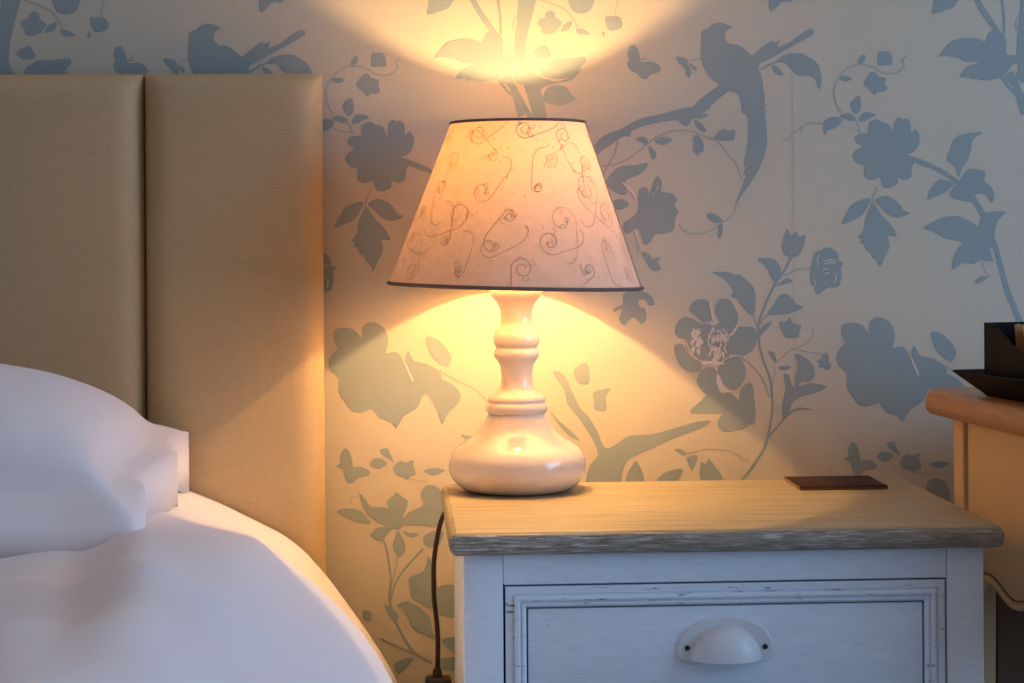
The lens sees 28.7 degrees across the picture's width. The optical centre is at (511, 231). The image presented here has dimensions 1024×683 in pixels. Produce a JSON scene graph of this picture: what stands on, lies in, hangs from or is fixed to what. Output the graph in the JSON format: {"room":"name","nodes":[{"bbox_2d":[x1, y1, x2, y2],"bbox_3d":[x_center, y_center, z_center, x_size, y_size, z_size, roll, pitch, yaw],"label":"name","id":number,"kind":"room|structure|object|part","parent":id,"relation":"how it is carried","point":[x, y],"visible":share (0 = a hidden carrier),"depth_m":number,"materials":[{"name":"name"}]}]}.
{"room":"bedroom","nodes":[
{"label":"bedroom","id":0,"kind":"room"},
{"bbox_2d":[0,0,1023,682],"bbox_3d":[0.088,-0.201,2.104,3.100,2.200,0.121,0,0,-3],"label":"wall","id":1,"kind":"structure","parent":0,"point":[819,204],"depth_m":2.05,"materials":[{"name":"beige paper"}]},
{"bbox_3d":[0.165,0.929,0.806,3.100,0.060,2.720,0,0,-3],"label":"floor","id":2,"kind":"structure","parent":0,"visible":0},
{"bbox_2d":[0,74,325,574],"bbox_3d":[-0.622,0.376,1.969,0.874,1.058,0.072,0,0,-3],"label":"headboard","id":3,"kind":"object","parent":2,"relation":"on","point":[162,251],"visible":0.67,"depth_m":1.95,"materials":[{"name":"fabric"}]},
{"bbox_3d":[-0.447,0.234,1.963,0.174,0.778,0.042,0,0,-3],"label":"padded panel","id":4,"kind":"part","parent":3,"relation":"part of","materials":[{"name":"fabric"}]},
{"bbox_3d":[-0.272,0.233,1.972,0.174,0.778,0.042,0,0,-3],"label":"padded panel","id":5,"kind":"part","parent":3,"relation":"part of","materials":[{"name":"fabric"}]},
{"bbox_2d":[441,478,1004,682],"bbox_3d":[0.172,0.572,1.804,0.462,0.654,0.337,0,0,-3],"label":"nightstand","id":6,"kind":"object","parent":2,"relation":"on","point":[708,581],"visible":1,"depth_m":1.66,"materials":[{"name":"white wood"}]},
{"bbox_2d":[387,118,643,682],"bbox_3d":[0.006,0.398,1.910,0.246,1.006,0.246,0,0,-19],"label":"table lamp","id":7,"kind":"object","parent":6,"relation":"on","point":[517,210],"visible":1,"depth_m":1.85,"materials":[{"name":"white ceramic"}]},
{"bbox_3d":[-0.036,0.338,1.972,0.087,0.204,0.017,0,0,13],"label":"power cord","id":8,"kind":"part","parent":7,"relation":"part of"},
{"bbox_2d":[425,668,451,682],"bbox_3d":[-0.073,0.463,1.976,0.026,0.065,0.022,0,0,-3],"label":"switch","id":9,"kind":"object","parent":7,"relation":"attached to","point":[437,677],"depth_m":1.97,"materials":[{"name":"brown plastic"}]},
{"bbox_3d":[0.003,-0.025,1.910,0.241,0.158,0.241,0,0,-3],"label":"lamp shade","id":10,"kind":"part","parent":7,"relation":"part of","materials":[{"name":"fabric"}]},
{"bbox_3d":[0.003,0.051,1.910,0.246,0.010,0.246,0,0,-3],"label":"trim","id":11,"kind":"part","parent":7,"relation":"part of","materials":[{"name":"black fabric"}]},
{"bbox_3d":[0.006,-0.104,1.910,0.131,0.003,0.131,0,0,-3],"label":"trim","id":12,"kind":"part","parent":7,"relation":"part of","materials":[{"name":"black fabric"}]},
{"bbox_3d":[0.170,0.351,1.802,0.358,0.097,0.290,0,0,-3],"label":"drawer","id":13,"kind":"part","parent":6,"relation":"part of","materials":[{"name":"paint"}]},
{"bbox_3d":[0.178,0.347,1.660,0.366,0.113,0.015,0,0,-3],"label":"moulding","id":14,"kind":"part","parent":6,"relation":"part of","materials":[{"name":"paint"}]},
{"bbox_3d":[0.177,0.336,1.646,0.079,0.036,0.022,0,0,-3],"label":"cup handle","id":15,"kind":"part","parent":6,"relation":"part of","materials":[{"name":"metal"}]},
{"bbox_2d":[784,475,887,489],"bbox_3d":[0.312,0.242,1.933,0.085,0.003,0.080,0,0,-3],"label":"coaster","id":16,"kind":"object","parent":6,"relation":"on","point":[800,482],"visible":1,"depth_m":1.92,"materials":[{"name":"brown wood"}]},
{"bbox_2d":[925,387,1023,682],"bbox_3d":[0.860,0.521,1.805,0.860,0.745,0.440,0,0,-8],"label":"table","id":17,"kind":"object","parent":2,"relation":"on","point":[988,432],"visible":0.77,"depth_m":1.87,"materials":[{"name":"brown wood"}]},
{"bbox_3d":[0.451,0.537,1.939,0.036,0.720,0.027,0,0,-8],"label":"leg","id":18,"kind":"part","parent":17,"relation":"part of","materials":[{"name":"beige paint"}]},
{"bbox_2d":[953,369,1023,401],"bbox_3d":[0.608,0.139,1.785,0.346,0.023,0.256,0,0,-14],"label":"tray","id":19,"kind":"object","parent":17,"relation":"on","point":[992,386],"visible":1,"depth_m":1.80,"materials":[{"name":"black paint"}]},
{"bbox_2d":[984,322,1023,379],"bbox_3d":[0.512,0.115,1.812,0.130,0.064,0.105,0,0,-15],"label":"storage box","id":20,"kind":"object","parent":19,"relation":"in","point":[1002,357],"visible":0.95,"depth_m":1.82,"materials":[{"name":"black paint"}]},
{"bbox_2d":[1014,324,1023,350],"bbox_3d":[0.482,0.114,1.827,0.046,0.061,0.011,0,0,-14],"label":"sachet","id":21,"kind":"object","parent":20,"relation":"in","point":[1019,335],"visible":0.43,"depth_m":1.82,"materials":[{"name":"paper"}]},
{"bbox_3d":[0.469,0.263,1.751,0.012,0.172,0.342,0,0,-8],"label":"panel","id":22,"kind":"part","parent":17,"relation":"part of","materials":[{"name":"beige paint"}]},
{"bbox_3d":[0.832,0.464,1.994,0.734,0.580,0.014,0,0,-8],"label":"panel","id":23,"kind":"part","parent":17,"relation":"part of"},
{"bbox_3d":[-0.557,0.598,1.042,0.986,0.612,1.765,0,0,-3],"label":"bed","id":24,"kind":"object","parent":2,"relation":"on","visible":0},
{"bbox_2d":[0,491,397,682],"bbox_3d":[-0.565,0.507,1.019,1.072,0.574,1.822,0,0,-3],"label":"duvet","id":25,"kind":"object","parent":24,"relation":"on","point":[206,591],"visible":0.85,"depth_m":1.33,"materials":[{"name":"white fabric"}]},
{"bbox_2d":[0,364,188,557],"bbox_3d":[-0.634,0.183,1.731,0.674,0.156,0.378,0,0,-3],"label":"pillow","id":26,"kind":"object","parent":25,"relation":"on","point":[81,469],"visible":0.95,"depth_m":1.62,"materials":[{"name":"white fabric"}]}
]}

